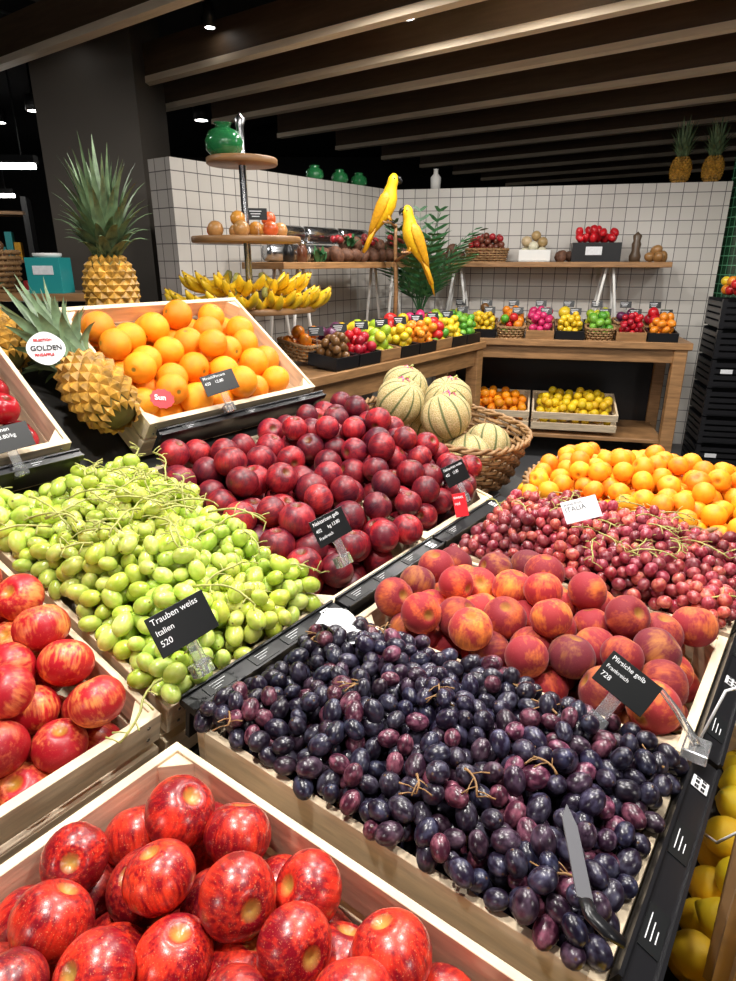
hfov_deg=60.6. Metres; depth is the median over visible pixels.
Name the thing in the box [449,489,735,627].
grapes
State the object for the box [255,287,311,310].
banana bunch
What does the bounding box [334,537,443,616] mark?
rail
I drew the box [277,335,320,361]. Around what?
wicker basket
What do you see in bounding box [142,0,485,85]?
ceiling beam
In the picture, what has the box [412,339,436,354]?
tray
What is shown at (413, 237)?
parrot
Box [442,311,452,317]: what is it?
price card
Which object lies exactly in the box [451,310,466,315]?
pile
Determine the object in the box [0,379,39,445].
apples
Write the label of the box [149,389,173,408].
tag
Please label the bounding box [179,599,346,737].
price rail
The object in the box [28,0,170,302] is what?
column
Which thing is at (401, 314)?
pile
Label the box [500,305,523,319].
mandarin
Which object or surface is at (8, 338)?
pineapple
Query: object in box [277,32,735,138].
ceiling beam
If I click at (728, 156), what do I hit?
ceiling beam
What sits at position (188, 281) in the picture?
banana bunch
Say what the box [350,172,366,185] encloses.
glass jar
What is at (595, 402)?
pile
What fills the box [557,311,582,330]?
pile
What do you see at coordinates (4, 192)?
strip light
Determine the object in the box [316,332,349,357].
kiwis
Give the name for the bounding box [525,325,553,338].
tray
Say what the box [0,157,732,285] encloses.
wall
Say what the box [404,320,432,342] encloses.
mandarin
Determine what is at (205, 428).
price rail
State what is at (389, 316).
fruit
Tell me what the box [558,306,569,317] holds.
fruit
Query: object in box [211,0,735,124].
ceiling beam
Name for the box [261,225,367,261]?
canisters
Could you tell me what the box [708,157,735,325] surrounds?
tiled column
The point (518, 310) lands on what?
price card
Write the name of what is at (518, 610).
peaches
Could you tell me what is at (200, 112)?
ceiling lamp
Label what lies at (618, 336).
tray
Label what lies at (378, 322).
price card
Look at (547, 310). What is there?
price card
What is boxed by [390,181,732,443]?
tiled wall
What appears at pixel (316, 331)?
price card
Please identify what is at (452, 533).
rail
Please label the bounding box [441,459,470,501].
price card
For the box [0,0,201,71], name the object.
ceiling beam
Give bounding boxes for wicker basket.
[0,249,22,292]
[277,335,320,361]
[365,396,532,492]
[496,322,525,337]
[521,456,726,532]
[526,316,554,324]
[584,323,615,340]
[611,317,642,326]
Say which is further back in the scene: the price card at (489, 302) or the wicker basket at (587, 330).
the price card at (489, 302)
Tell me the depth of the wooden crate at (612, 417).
4.92 m
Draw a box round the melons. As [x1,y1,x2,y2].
[376,364,510,476]
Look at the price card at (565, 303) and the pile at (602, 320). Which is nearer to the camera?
the pile at (602, 320)
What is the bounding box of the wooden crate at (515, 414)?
[479,388,529,427]
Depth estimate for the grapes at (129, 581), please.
1.04 m
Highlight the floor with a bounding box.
[508,435,682,478]
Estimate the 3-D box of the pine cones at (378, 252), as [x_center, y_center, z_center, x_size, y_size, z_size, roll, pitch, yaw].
[-0.013,-1.710,4.483,0.218,0.178,0.910,14,24,34]
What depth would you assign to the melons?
1.91 m
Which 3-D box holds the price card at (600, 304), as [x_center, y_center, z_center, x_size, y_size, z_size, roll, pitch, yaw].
[1.816,-1.443,5.003,0.085,0.117,0.034,5,21,13]
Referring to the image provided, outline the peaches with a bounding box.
[375,546,718,734]
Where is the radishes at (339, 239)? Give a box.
[330,233,404,245]
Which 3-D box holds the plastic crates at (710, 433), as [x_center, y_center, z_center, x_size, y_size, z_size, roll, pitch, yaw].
[2.830,-0.792,4.733,0.612,1.250,0.415,5,21,13]
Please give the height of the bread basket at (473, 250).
0.112 m
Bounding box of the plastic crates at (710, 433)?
[681,296,735,466]
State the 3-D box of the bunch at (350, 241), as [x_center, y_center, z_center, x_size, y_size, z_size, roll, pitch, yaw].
[-0.117,-1.700,4.258,0.113,0.094,0.138,14,24,34]
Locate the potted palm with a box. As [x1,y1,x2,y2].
[367,206,487,313]
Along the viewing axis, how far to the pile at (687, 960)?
0.95 m
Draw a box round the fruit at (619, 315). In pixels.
[616,308,633,324]
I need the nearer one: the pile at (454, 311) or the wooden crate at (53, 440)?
the wooden crate at (53, 440)
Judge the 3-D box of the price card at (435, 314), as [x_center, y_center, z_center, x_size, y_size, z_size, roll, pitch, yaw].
[0.456,-1.182,4.402,0.085,0.117,0.034,-7,21,-17]
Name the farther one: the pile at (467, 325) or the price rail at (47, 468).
the pile at (467, 325)
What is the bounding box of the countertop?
[291,341,486,431]
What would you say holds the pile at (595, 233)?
on the display box at (590, 251)
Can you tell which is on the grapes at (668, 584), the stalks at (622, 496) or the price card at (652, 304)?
the stalks at (622, 496)
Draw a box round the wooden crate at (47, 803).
[0,561,160,864]
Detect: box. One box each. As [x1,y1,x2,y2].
[24,253,74,293]
[570,242,621,261]
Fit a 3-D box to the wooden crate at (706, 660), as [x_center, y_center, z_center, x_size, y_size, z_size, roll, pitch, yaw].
[0.291,0.301,1.118,0.553,0.131,0.335,14,24,34]
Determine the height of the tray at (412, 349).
0.090 m
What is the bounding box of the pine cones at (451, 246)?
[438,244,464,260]
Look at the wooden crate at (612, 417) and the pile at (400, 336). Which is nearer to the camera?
the pile at (400, 336)
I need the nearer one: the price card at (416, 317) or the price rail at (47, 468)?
the price rail at (47, 468)
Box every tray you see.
[308,351,358,371]
[348,350,380,366]
[376,344,400,362]
[390,342,419,357]
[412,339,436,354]
[432,336,452,350]
[448,333,466,347]
[461,331,480,344]
[474,324,496,337]
[518,250,550,261]
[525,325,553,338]
[554,319,582,330]
[554,325,584,339]
[614,327,646,341]
[644,327,678,342]
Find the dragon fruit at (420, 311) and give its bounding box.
[406,309,432,320]
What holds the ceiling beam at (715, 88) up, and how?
attached to the ceiling
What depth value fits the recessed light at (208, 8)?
3.86 m
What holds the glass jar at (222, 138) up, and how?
on the tiered stand at (243, 161)
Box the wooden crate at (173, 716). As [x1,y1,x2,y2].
[0,550,309,753]
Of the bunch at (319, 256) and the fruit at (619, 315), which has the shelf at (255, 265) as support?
the bunch at (319, 256)
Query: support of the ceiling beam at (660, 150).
attached to the ceiling
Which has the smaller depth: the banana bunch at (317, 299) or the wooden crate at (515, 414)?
the banana bunch at (317, 299)
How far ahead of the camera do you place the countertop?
3.78 m
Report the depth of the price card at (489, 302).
5.19 m
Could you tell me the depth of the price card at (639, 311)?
4.71 m
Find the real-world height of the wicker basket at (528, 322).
0.119 m
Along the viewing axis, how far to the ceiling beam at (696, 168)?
9.68 m
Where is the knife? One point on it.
(574, 847)
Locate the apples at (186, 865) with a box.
[0,774,471,980]
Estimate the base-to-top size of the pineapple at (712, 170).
0.470 m
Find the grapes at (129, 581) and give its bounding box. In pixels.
[0,454,321,703]
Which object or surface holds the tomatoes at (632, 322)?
in the tray at (618, 336)
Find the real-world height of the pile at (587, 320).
0.182 m
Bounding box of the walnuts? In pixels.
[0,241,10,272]
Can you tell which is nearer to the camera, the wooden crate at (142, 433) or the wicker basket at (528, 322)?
the wooden crate at (142, 433)
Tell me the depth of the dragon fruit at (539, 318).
4.72 m
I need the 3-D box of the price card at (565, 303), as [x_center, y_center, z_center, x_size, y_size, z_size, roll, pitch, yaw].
[1.607,-1.460,5.050,0.085,0.117,0.034,5,21,13]
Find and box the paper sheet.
[315,608,376,643]
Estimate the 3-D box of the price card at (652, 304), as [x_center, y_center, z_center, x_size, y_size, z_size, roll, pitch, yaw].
[2.234,-1.409,4.908,0.085,0.117,0.034,5,21,13]
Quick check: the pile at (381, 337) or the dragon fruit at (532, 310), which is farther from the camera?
the dragon fruit at (532, 310)
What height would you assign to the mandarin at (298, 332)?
0.179 m
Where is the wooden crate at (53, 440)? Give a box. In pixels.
[0,347,71,491]
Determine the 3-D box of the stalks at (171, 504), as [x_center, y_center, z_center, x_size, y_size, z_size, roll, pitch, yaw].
[-0.408,0.106,1.085,0.578,0.227,0.464,13,24,32]
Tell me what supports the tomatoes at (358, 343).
in the tray at (374, 357)
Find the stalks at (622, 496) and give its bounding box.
[483,491,735,597]
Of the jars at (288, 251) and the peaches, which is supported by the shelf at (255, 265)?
the jars at (288, 251)
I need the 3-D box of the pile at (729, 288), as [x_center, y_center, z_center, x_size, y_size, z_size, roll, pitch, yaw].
[2.835,-1.462,4.489,0.539,0.143,0.348,5,21,13]
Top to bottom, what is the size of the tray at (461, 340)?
0.090 m
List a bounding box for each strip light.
[0,69,38,168]
[0,169,16,197]
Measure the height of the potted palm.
0.941 m
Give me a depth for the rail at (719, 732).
0.89 m
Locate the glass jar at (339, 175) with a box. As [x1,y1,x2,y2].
[331,169,347,182]
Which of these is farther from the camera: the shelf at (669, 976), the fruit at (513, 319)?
the fruit at (513, 319)
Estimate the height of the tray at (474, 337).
0.090 m
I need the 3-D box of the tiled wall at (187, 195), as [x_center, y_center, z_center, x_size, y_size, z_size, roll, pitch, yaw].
[-0.557,-1.295,4.918,0.200,2.070,2.281,14,24,34]
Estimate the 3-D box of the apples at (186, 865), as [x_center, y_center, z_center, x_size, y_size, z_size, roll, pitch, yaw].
[-0.141,0.463,0.558,0.513,0.191,0.340,14,24,34]
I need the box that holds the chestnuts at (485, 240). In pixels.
[468,232,504,258]
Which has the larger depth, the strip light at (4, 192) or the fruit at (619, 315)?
the strip light at (4, 192)
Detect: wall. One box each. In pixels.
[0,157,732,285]
[148,156,390,408]
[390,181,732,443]
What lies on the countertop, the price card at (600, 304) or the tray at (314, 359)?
the tray at (314, 359)
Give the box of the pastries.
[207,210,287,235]
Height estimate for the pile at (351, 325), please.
0.165 m
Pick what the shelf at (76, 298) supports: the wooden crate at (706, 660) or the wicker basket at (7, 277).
the wicker basket at (7, 277)
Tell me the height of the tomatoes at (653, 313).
0.182 m
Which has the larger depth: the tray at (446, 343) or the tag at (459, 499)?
the tray at (446, 343)
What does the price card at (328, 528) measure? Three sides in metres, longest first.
0.101 x 0.082 x 0.025 m
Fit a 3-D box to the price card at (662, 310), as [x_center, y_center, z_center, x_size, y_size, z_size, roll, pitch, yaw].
[2.212,-1.281,4.675,0.085,0.117,0.034,5,21,13]
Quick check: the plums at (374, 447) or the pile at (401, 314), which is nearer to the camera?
the plums at (374, 447)
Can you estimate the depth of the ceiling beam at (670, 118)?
6.50 m
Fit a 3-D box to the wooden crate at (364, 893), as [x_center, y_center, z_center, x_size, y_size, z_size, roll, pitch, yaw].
[-0.140,0.500,0.571,0.553,0.131,0.360,14,24,34]
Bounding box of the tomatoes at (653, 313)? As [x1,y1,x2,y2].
[643,307,659,325]
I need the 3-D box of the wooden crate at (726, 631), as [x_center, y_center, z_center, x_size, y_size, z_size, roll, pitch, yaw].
[0.499,0.205,1.383,0.553,0.131,0.335,14,24,34]
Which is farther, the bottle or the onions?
the bottle
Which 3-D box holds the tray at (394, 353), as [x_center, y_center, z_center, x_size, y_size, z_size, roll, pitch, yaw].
[0.059,-0.827,3.749,0.206,0.090,0.195,14,24,34]
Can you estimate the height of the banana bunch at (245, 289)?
0.115 m
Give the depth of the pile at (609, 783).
0.74 m
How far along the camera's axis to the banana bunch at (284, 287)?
3.14 m
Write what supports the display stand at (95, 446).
on the floor
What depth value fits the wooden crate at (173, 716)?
0.96 m
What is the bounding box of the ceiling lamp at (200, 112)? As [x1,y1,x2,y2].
[192,104,208,121]
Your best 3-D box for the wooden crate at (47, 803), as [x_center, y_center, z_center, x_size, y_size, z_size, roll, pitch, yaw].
[-0.633,0.291,0.915,0.593,0.276,0.350,14,24,34]
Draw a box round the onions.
[521,231,547,249]
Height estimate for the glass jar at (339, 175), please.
0.110 m
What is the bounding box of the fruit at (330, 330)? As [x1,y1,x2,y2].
[315,322,340,340]
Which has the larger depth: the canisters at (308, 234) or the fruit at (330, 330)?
the canisters at (308, 234)
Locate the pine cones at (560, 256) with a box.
[554,250,570,261]
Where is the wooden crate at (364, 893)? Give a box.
[0,742,531,980]
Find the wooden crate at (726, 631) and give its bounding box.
[458,536,735,661]
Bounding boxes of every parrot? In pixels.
[362,173,401,252]
[399,205,434,295]
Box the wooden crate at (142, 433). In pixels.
[59,297,314,457]
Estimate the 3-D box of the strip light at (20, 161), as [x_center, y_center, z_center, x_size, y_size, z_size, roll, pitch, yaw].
[-3.400,-3.207,5.112,1.240,1.070,0.090,0,20,0]
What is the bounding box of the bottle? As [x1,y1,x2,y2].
[431,169,440,188]
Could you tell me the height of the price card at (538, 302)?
0.117 m
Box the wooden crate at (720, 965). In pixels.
[702,835,735,980]
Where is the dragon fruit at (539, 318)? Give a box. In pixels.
[529,311,552,329]
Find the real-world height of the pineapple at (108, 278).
0.520 m
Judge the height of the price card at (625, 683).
0.098 m
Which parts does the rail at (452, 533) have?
rail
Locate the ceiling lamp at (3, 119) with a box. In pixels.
[0,107,6,123]
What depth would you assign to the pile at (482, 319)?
4.82 m
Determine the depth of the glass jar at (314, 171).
4.70 m
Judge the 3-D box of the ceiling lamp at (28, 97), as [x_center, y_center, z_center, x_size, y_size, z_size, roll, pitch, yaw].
[-3.000,-3.665,5.583,0.150,0.531,0.150,0,20,0]
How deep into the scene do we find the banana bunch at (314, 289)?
3.47 m
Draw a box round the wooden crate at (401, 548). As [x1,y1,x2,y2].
[153,462,421,604]
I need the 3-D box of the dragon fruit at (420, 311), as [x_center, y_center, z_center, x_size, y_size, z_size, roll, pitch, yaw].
[0.360,-1.186,4.479,0.214,0.189,0.180,14,25,34]
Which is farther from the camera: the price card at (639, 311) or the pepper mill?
the pepper mill
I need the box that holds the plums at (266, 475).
[158,434,422,595]
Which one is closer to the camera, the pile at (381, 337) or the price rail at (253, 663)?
the price rail at (253, 663)
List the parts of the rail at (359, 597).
rail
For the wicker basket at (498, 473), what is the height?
0.233 m
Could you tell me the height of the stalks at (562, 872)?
0.059 m
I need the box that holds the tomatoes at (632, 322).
[619,312,643,332]
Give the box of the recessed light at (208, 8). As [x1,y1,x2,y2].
[202,0,215,29]
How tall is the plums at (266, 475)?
0.316 m
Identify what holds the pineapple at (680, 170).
on the tiled wall at (687, 219)
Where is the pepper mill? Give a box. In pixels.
[629,232,641,261]
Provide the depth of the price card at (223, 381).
1.58 m
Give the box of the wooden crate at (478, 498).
[251,435,492,554]
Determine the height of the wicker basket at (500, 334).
0.117 m
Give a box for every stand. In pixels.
[13,325,677,818]
[191,113,315,318]
[382,221,410,315]
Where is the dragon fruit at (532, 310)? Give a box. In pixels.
[527,306,552,323]
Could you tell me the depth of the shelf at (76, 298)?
3.74 m
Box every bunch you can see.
[164,287,217,300]
[178,270,231,293]
[194,288,258,309]
[200,272,264,297]
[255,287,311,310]
[258,272,311,295]
[264,271,308,287]
[276,284,319,295]
[283,286,331,308]
[311,246,326,261]
[342,233,358,245]
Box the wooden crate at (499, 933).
[197,663,679,980]
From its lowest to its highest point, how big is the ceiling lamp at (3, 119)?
0.531 m
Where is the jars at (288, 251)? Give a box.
[282,242,307,261]
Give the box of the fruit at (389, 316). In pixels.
[380,313,396,334]
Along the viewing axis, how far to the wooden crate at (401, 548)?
1.38 m
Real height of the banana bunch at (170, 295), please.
0.115 m
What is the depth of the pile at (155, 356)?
1.66 m
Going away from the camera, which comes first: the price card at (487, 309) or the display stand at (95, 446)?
the display stand at (95, 446)
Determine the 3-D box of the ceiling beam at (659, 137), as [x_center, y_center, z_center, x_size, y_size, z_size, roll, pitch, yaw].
[4.858,-3.448,5.643,10.300,0.240,0.076,14,24,34]
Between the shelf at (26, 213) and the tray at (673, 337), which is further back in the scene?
the shelf at (26, 213)
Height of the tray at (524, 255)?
0.090 m
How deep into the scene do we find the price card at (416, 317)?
4.24 m
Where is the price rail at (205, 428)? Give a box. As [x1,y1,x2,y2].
[152,390,326,451]
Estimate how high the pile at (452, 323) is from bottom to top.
0.195 m
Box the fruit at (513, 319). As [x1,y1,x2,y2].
[500,313,523,334]
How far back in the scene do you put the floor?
5.40 m
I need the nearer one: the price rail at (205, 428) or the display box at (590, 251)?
the price rail at (205, 428)
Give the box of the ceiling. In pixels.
[0,0,381,156]
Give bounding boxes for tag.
[26,332,65,364]
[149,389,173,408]
[452,492,468,517]
[560,495,602,524]
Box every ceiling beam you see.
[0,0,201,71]
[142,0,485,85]
[164,0,693,111]
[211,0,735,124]
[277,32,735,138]
[335,71,735,150]
[381,101,735,159]
[419,122,735,167]
[452,138,735,174]
[481,151,735,180]
[505,161,734,185]
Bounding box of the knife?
[562,804,625,948]
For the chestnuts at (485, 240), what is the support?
in the bread basket at (473, 250)
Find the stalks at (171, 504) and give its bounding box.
[0,442,329,743]
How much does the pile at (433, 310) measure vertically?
0.183 m
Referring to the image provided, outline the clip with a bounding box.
[660,687,711,766]
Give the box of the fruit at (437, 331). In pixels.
[423,317,448,339]
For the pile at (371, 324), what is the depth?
3.96 m
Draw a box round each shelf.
[0,196,38,289]
[0,290,140,320]
[242,262,413,339]
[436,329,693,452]
[445,262,672,317]
[663,722,735,980]
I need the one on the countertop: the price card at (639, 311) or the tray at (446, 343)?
the tray at (446, 343)
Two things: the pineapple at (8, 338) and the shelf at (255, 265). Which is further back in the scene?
the shelf at (255, 265)
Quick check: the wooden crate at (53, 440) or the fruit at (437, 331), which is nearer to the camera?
the wooden crate at (53, 440)
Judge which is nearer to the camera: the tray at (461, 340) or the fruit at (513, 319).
the tray at (461, 340)
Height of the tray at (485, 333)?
0.090 m
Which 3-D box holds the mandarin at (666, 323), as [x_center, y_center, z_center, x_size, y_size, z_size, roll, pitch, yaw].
[2.143,-1.197,4.586,0.188,0.198,0.162,4,20,11]
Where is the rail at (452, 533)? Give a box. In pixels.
[432,493,506,548]
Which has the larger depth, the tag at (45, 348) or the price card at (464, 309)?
the price card at (464, 309)
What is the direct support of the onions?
in the tray at (524, 255)
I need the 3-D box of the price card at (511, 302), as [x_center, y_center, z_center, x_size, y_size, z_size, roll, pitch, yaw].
[1.189,-1.495,5.145,0.085,0.117,0.034,5,21,13]
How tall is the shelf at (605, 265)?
0.546 m
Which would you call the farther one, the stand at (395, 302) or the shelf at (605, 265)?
the shelf at (605, 265)
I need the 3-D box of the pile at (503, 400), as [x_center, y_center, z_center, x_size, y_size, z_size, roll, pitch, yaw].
[1.004,-0.733,5.192,0.588,0.249,0.379,5,20,12]
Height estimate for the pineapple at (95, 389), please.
0.308 m
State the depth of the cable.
0.80 m
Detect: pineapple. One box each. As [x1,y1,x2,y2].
[0,274,141,434]
[0,282,31,372]
[53,132,151,305]
[669,114,699,182]
[701,115,734,181]
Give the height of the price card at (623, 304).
0.117 m
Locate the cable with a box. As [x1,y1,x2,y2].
[699,687,735,843]
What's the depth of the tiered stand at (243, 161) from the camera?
3.00 m
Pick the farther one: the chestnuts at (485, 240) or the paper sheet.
the chestnuts at (485, 240)
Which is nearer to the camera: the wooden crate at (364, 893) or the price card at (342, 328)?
the wooden crate at (364, 893)
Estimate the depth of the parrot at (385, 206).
4.18 m
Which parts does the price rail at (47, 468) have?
rail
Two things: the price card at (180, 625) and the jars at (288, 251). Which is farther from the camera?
the jars at (288, 251)
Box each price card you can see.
[0,421,35,479]
[144,590,218,678]
[199,368,239,413]
[248,208,266,234]
[308,326,323,347]
[309,506,352,568]
[332,323,346,332]
[354,321,368,331]
[375,318,387,326]
[393,316,405,324]
[411,314,422,321]
[427,312,438,318]
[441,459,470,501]
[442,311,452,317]
[456,299,465,305]
[457,306,467,313]
[482,299,492,305]
[484,307,495,317]
[508,300,519,305]
[512,307,523,314]
[535,300,546,306]
[541,308,551,322]
[563,301,574,306]
[570,308,581,314]
[587,650,662,729]
[591,301,602,309]
[599,308,611,314]
[620,301,631,312]
[629,309,641,313]
[649,302,660,307]
[660,309,672,313]
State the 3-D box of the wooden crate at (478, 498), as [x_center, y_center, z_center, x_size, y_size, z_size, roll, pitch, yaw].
[-0.005,-0.009,1.728,0.593,0.276,0.345,14,24,34]
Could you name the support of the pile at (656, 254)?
on the shelf at (605, 265)
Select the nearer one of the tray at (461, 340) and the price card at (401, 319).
the price card at (401, 319)
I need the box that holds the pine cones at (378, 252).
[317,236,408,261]
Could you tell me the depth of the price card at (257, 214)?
2.91 m
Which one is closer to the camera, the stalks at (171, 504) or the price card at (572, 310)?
the stalks at (171, 504)
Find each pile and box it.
[81,300,288,416]
[193,616,688,971]
[340,321,354,341]
[354,319,380,332]
[368,325,392,349]
[388,323,412,345]
[398,313,410,325]
[424,309,442,317]
[438,315,461,336]
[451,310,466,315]
[456,313,475,333]
[473,310,494,328]
[480,385,526,419]
[536,386,612,424]
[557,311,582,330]
[575,225,618,242]
[585,307,610,323]
[588,311,612,336]
[644,245,667,261]
[668,750,735,980]
[721,276,735,295]
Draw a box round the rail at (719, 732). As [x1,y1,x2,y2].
[696,632,735,769]
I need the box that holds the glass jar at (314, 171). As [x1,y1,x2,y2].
[305,164,323,178]
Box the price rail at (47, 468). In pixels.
[0,448,83,490]
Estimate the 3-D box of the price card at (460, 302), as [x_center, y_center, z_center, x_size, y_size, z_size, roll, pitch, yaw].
[0.771,-1.530,5.240,0.085,0.117,0.034,5,21,13]
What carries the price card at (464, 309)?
attached to the tray
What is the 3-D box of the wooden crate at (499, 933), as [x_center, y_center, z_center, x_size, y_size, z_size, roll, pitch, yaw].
[0.083,0.397,0.854,0.553,0.131,0.325,14,24,34]
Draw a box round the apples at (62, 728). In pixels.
[0,569,125,805]
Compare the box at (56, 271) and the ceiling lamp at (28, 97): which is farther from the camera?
the ceiling lamp at (28, 97)
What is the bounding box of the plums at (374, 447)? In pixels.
[257,391,481,530]
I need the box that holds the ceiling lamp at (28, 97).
[23,62,35,112]
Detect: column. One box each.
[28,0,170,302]
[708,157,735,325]
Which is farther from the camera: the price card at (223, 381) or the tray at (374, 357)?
the tray at (374, 357)
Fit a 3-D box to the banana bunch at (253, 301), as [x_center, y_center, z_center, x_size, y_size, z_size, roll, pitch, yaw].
[-0.621,-0.866,2.900,0.263,0.115,0.266,17,26,39]
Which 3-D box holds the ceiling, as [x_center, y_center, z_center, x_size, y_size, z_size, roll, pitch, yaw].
[0.000,-3.791,5.005,22.000,0.100,24.000,0,20,0]
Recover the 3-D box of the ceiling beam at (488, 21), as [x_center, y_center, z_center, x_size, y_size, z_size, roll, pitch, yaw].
[2.342,-2.285,2.447,10.300,0.240,0.076,14,24,34]
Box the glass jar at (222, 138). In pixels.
[205,121,242,154]
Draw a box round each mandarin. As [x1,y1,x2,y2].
[282,325,318,359]
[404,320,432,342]
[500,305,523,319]
[649,312,675,332]
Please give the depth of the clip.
0.79 m
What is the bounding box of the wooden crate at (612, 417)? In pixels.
[530,390,617,432]
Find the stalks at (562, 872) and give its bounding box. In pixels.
[212,622,664,876]
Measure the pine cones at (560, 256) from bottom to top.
0.096 m
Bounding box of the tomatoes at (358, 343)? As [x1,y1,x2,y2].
[344,327,376,353]
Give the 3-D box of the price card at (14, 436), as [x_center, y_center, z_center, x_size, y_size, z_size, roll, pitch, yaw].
[-0.681,-0.072,1.201,0.090,0.101,0.025,-26,5,-43]
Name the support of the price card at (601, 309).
attached to the wicker basket at (587, 330)
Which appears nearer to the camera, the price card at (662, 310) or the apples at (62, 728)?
the apples at (62, 728)
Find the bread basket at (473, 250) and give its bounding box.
[465,248,509,261]
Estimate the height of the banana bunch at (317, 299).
0.115 m
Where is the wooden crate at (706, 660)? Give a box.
[356,562,727,777]
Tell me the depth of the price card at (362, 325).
3.77 m
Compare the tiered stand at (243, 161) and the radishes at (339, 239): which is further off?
the radishes at (339, 239)

